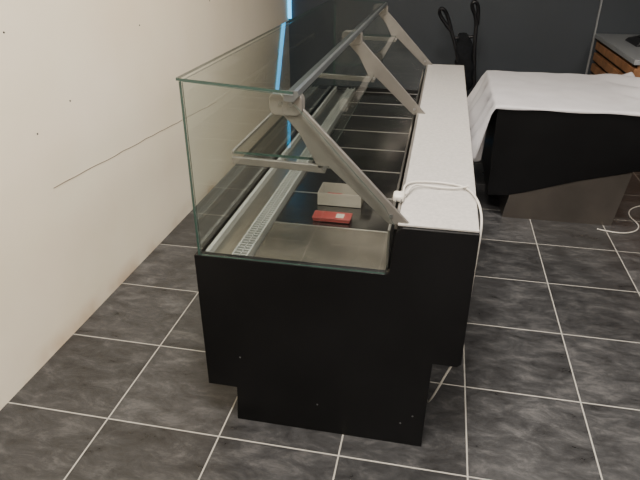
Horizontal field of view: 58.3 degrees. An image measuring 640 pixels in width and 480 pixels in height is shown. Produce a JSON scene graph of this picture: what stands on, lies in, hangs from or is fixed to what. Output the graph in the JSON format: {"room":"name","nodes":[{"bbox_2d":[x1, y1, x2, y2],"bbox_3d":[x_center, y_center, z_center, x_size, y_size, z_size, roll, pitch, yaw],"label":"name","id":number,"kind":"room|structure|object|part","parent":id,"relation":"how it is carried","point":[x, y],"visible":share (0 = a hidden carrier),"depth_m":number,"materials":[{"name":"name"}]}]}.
{"room":"food shop","nodes":[
{"label":"food shop","id":0,"kind":"room"},
{"bbox_2d":[0,0,289,409],"bbox_3d":[-1.223,-0.751,1.846,0.102,2.850,8.800,5,28,10],"label":"wall","id":1,"kind":"structure","parent":0,"point":[66,248],"depth_m":2.75,"materials":[{"name":"beige paint"}]},
{"bbox_2d":[0,107,639,479],"bbox_3d":[1.640,0.826,2.018,5.945,0.100,8.800,5,28,10],"label":"floor","id":2,"kind":"structure","parent":0,"point":[545,385],"depth_m":2.33,"materials":[{"name":"tile"}]},
{"bbox_2d":[176,0,479,446],"bbox_3d":[0.272,-0.421,2.912,0.889,1.274,2.504,5,28,10],"label":"display case","id":3,"kind":"object","parent":2,"relation":"on","point":[332,327],"depth_m":1.99,"materials":[{"name":"black metal"}]},
{"bbox_3d":[-0.147,-0.765,2.827,0.008,0.562,2.488,5,28,10],"label":"glass","id":4,"kind":"part","parent":3,"relation":"part of","materials":[{"name":"clear glass"}]},
{"bbox_3d":[-0.130,-0.501,2.963,0.014,0.043,2.432,5,28,10],"label":"sill","id":5,"kind":"part","parent":3,"relation":"part of","materials":[{"name":"silver metal"}]},
{"bbox_3d":[-0.119,-0.223,1.696,0.291,0.031,0.014,5,28,10],"label":"shelf arm","id":6,"kind":"part","parent":3,"relation":"part of","materials":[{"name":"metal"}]},
{"bbox_3d":[0.010,-0.996,2.670,0.338,0.031,2.504,5,28,10],"label":"glass","id":7,"kind":"part","parent":3,"relation":"part of","materials":[{"name":"clear glass"}]},
{"bbox_3d":[-0.085,-0.171,1.694,0.620,0.559,0.006,5,28,10],"label":"glass","id":8,"kind":"part","parent":3,"relation":"part of","materials":[{"name":"clear glass"}]},
{"bbox_2d":[232,88,354,255],"bbox_3d":[-0.023,-0.488,2.945,0.055,0.038,2.432,5,28,10],"label":"grille","id":9,"kind":"object","parent":3,"relation":"attached to","point":[254,238],"depth_m":2.31,"materials":[{"name":"white metal"}]},
{"bbox_2d":[234,34,395,159],"bbox_3d":[0.121,-0.801,2.747,0.280,0.012,2.426,5,28,10],"label":"glass shelf","id":10,"kind":"object","parent":3,"relation":"attached to","point":[370,40],"depth_m":2.71,"materials":[{"name":"clear glass"}]},
{"bbox_2d":[253,223,387,269],"bbox_3d":[0.017,0.028,1.988,0.447,0.014,0.298,5,28,10],"label":"tray","id":11,"kind":"object","parent":3,"relation":"on","point":[304,242],"depth_m":2.00,"materials":[{"name":"metal"}]},
{"bbox_2d":[312,210,352,223],"bbox_3d":[0.047,-0.087,2.169,0.146,0.017,0.064,5,28,10],"label":"product box","id":12,"kind":"object","parent":3,"relation":"on","point":[326,216],"visible":1,"depth_m":2.15,"materials":[{"name":"red cardboard"}]},
{"bbox_2d":[275,192,393,231],"bbox_3d":[0.077,-0.110,2.250,0.447,0.014,0.298,5,28,10],"label":"tray","id":13,"kind":"object","parent":3,"relation":"on","point":[298,208],"depth_m":2.21,"materials":[{"name":"metal"}]},
{"bbox_3d":[0.170,-0.961,2.651,0.044,0.032,2.496,5,28,10],"label":"rail","id":14,"kind":"part","parent":3,"relation":"part of","materials":[{"name":"silver metal"}]},
{"bbox_3d":[0.026,0.322,1.938,0.889,0.866,0.030,5,28,10],"label":"panel","id":15,"kind":"part","parent":3,"relation":"part of","materials":[{"name":"black laminate"}]},
{"bbox_2d":[318,182,362,207],"bbox_3d":[0.105,-0.180,2.309,0.212,0.052,0.112,5,28,10],"label":"carton","id":16,"kind":"object","parent":3,"relation":"on","point":[332,194],"visible":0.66,"depth_m":2.28,"materials":[{"name":"beige cardboard"}]},
{"bbox_3d":[0.081,-0.211,1.656,0.383,0.338,0.014,5,28,10],"label":"support arm","id":17,"kind":"part","parent":3,"relation":"part of","materials":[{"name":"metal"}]},
{"bbox_3d":[0.124,-0.779,2.752,0.291,0.031,0.014,5,28,10],"label":"shelf arm","id":18,"kind":"part","parent":3,"relation":"part of","materials":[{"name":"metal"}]},
{"bbox_2d":[294,168,399,198],"bbox_3d":[0.138,-0.247,2.512,0.447,0.014,0.298,5,28,10],"label":"tray","id":19,"kind":"object","parent":3,"relation":"on","point":[386,182],"depth_m":2.52,"materials":[{"name":"metal"}]},
{"bbox_2d":[312,148,404,172],"bbox_3d":[0.198,-0.385,2.774,0.447,0.014,0.298,5,28,10],"label":"tray","id":20,"kind":"object","parent":3,"relation":"on","point":[374,160],"depth_m":2.76,"materials":[{"name":"metal"}]},
{"bbox_2d":[329,129,408,150],"bbox_3d":[0.258,-0.523,3.036,0.447,0.014,0.298,5,28,10],"label":"tray","id":21,"kind":"object","parent":3,"relation":"on","point":[370,140],"depth_m":3.04,"materials":[{"name":"metal"}]},
{"bbox_2d":[333,115,411,132],"bbox_3d":[0.318,-0.661,3.298,0.447,0.014,0.298,5,28,10],"label":"tray","id":22,"kind":"object","parent":3,"relation":"on","point":[357,123],"depth_m":3.28,"materials":[{"name":"metal"}]},
{"bbox_3d":[0.518,-0.803,4.077,0.889,0.866,0.030,5,28,10],"label":"panel","id":23,"kind":"part","parent":3,"relation":"part of","materials":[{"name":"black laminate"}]},
{"bbox_2d":[342,102,412,117],"bbox_3d":[0.378,-0.799,3.560,0.447,0.014,0.298,5,28,10],"label":"tray","id":24,"kind":"object","parent":3,"relation":"on","point":[363,109],"depth_m":3.55,"materials":[{"name":"metal"}]},
{"bbox_2d":[350,92,416,104],"bbox_3d":[0.439,-0.936,3.822,0.447,0.014,0.298,5,28,10],"label":"tray","id":25,"kind":"object","parent":3,"relation":"on","point":[378,98],"depth_m":3.81,"materials":[{"name":"metal"}]},
{"bbox_3d":[0.324,-0.767,2.712,0.383,0.338,0.014,5,28,10],"label":"support arm","id":26,"kind":"part","parent":3,"relation":"part of","materials":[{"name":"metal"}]},
{"bbox_3d":[0.568,-1.327,3.776,0.383,0.338,0.014,5,28,10],"label":"support arm","id":27,"kind":"part","parent":3,"relation":"part of","materials":[{"name":"metal"}]},
{"bbox_2d":[393,181,482,401],"bbox_3d":[0.420,0.149,2.228,0.281,0.896,0.704,5,28,10],"label":"power cable","id":28,"kind":"object","parent":3,"relation":"on","point":[398,196],"visible":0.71,"depth_m":1.91,"materials":[{"name":"white plastic"}]},
{"bbox_2d":[398,64,478,232],"bbox_3d":[0.592,-0.599,2.749,0.234,0.008,2.479,5,28,10],"label":"countertop","id":29,"kind":"structure","parent":3,"relation":"on","point":[441,149],"depth_m":2.18,"materials":[{"name":"white stone"}]},
{"bbox_2d":[438,0,479,89],"bbox_3d":[1.255,-1.534,5.148,0.482,1.162,0.260,5,28,10],"label":"stroller","id":30,"kind":"object","parent":2,"relation":"on","point":[465,50],"visible":0.62,"depth_m":5.02,"materials":[{"name":"black plastic"}]},
{"bbox_3d":[1.085,-1.901,4.960,0.156,0.217,0.058,-6,28,-12],"label":"handle","id":31,"kind":"part","parent":30,"relation":"part of","materials":[{"name":"black plastic"}]},
{"bbox_3d":[1.215,-1.498,5.159,0.249,0.851,0.032,5,28,10],"label":"frame","id":32,"kind":"part","parent":30,"relation":"part of","materials":[{"name":"black plastic"}]},
{"bbox_3d":[1.321,-1.927,4.878,0.111,0.215,0.058,-10,29,-18],"label":"handle","id":33,"kind":"part","parent":30,"relation":"part of","materials":[{"name":"black plastic"}]},
{"bbox_3d":[1.390,-1.509,5.114,0.132,0.914,0.032,5,28,10],"label":"frame","id":34,"kind":"part","parent":30,"relation":"part of","materials":[{"name":"black plastic"}]},
{"bbox_2d":[482,109,639,225],"bbox_3d":[1.662,-0.673,3.986,0.995,0.720,1.050,5,28,10],"label":"counter","id":35,"kind":"object","parent":2,"relation":"on","point":[539,164],"depth_m":3.54,"materials":[{"name":"black laminate"}]},
{"bbox_2d":[467,70,639,161],"bbox_3d":[1.585,-0.847,3.918,1.233,0.460,1.086,5,28,10],"label":"tablecloth","id":36,"kind":"object","parent":35,"relation":"on","point":[507,90],"visible":0.91,"depth_m":3.74,"materials":[{"name":"white fabric"}]},
{"bbox_2d":[589,33,639,76],"bbox_3d":[2.882,-1.190,4.840,0.960,0.840,1.330,5,28,10],"label":"cabinet","id":37,"kind":"object","parent":2,"relation":"on","point":[616,55],"depth_m":4.80,"materials":[{"name":"brown wood"}]},
{"bbox_2d":[595,33,639,64],"bbox_3d":[2.882,-1.545,4.653,0.960,0.038,1.330,5,28,10],"label":"countertop","id":38,"kind":"structure","parent":37,"relation":"on","point":[618,43],"depth_m":4.71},
{"bbox_2d":[626,35,639,46],"bbox_3d":[2.719,-1.663,4.756,0.258,0.073,0.350,5,28,10],"label":"card terminal","id":39,"kind":"object","parent":37,"relation":"on","point":[634,40],"visible":1,"depth_m":4.80,"materials":[{"name":"black plastic"}]},
{"bbox_2d":[597,205,639,233],"bbox_3d":[2.020,-0.129,3.713,0.607,0.008,0.174,-21,35,-35],"label":"cable","id":40,"kind":"object","parent":2,"relation":"on","point":[639,205],"visible":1,"depth_m":3.59,"materials":[{"name":"white plastic"}]},
{"bbox_2d":[289,0,639,107],"bbox_3d":[2.507,-2.465,5.103,5.745,2.850,0.100,5,28,10],"label":"wall","id":41,"kind":"structure","parent":0,"point":[544,36],"depth_m":5.52,"materials":[{"name":"grey paint"}]},
{"bbox_2d":[288,0,291,18],"bbox_3d":[-0.303,-2.985,5.395,0.029,1.700,0.029,5,28,10],"label":"led strip","id":42,"kind":"object","parent":41,"relation":"attached to","point":[289,1],"visible":1,"depth_m":5.74,"materials":[{"name":"plastic"}]},
{"bbox_2d":[585,0,602,74],"bbox_3d":[2.544,-2.433,5.042,0.015,2.850,0.020,5,28,10],"label":"trim","id":43,"kind":"structure","parent":41,"relation":"attached to","point":[601,1],"depth_m":5.32,"materials":[{"name":"grey metal"}]}
]}

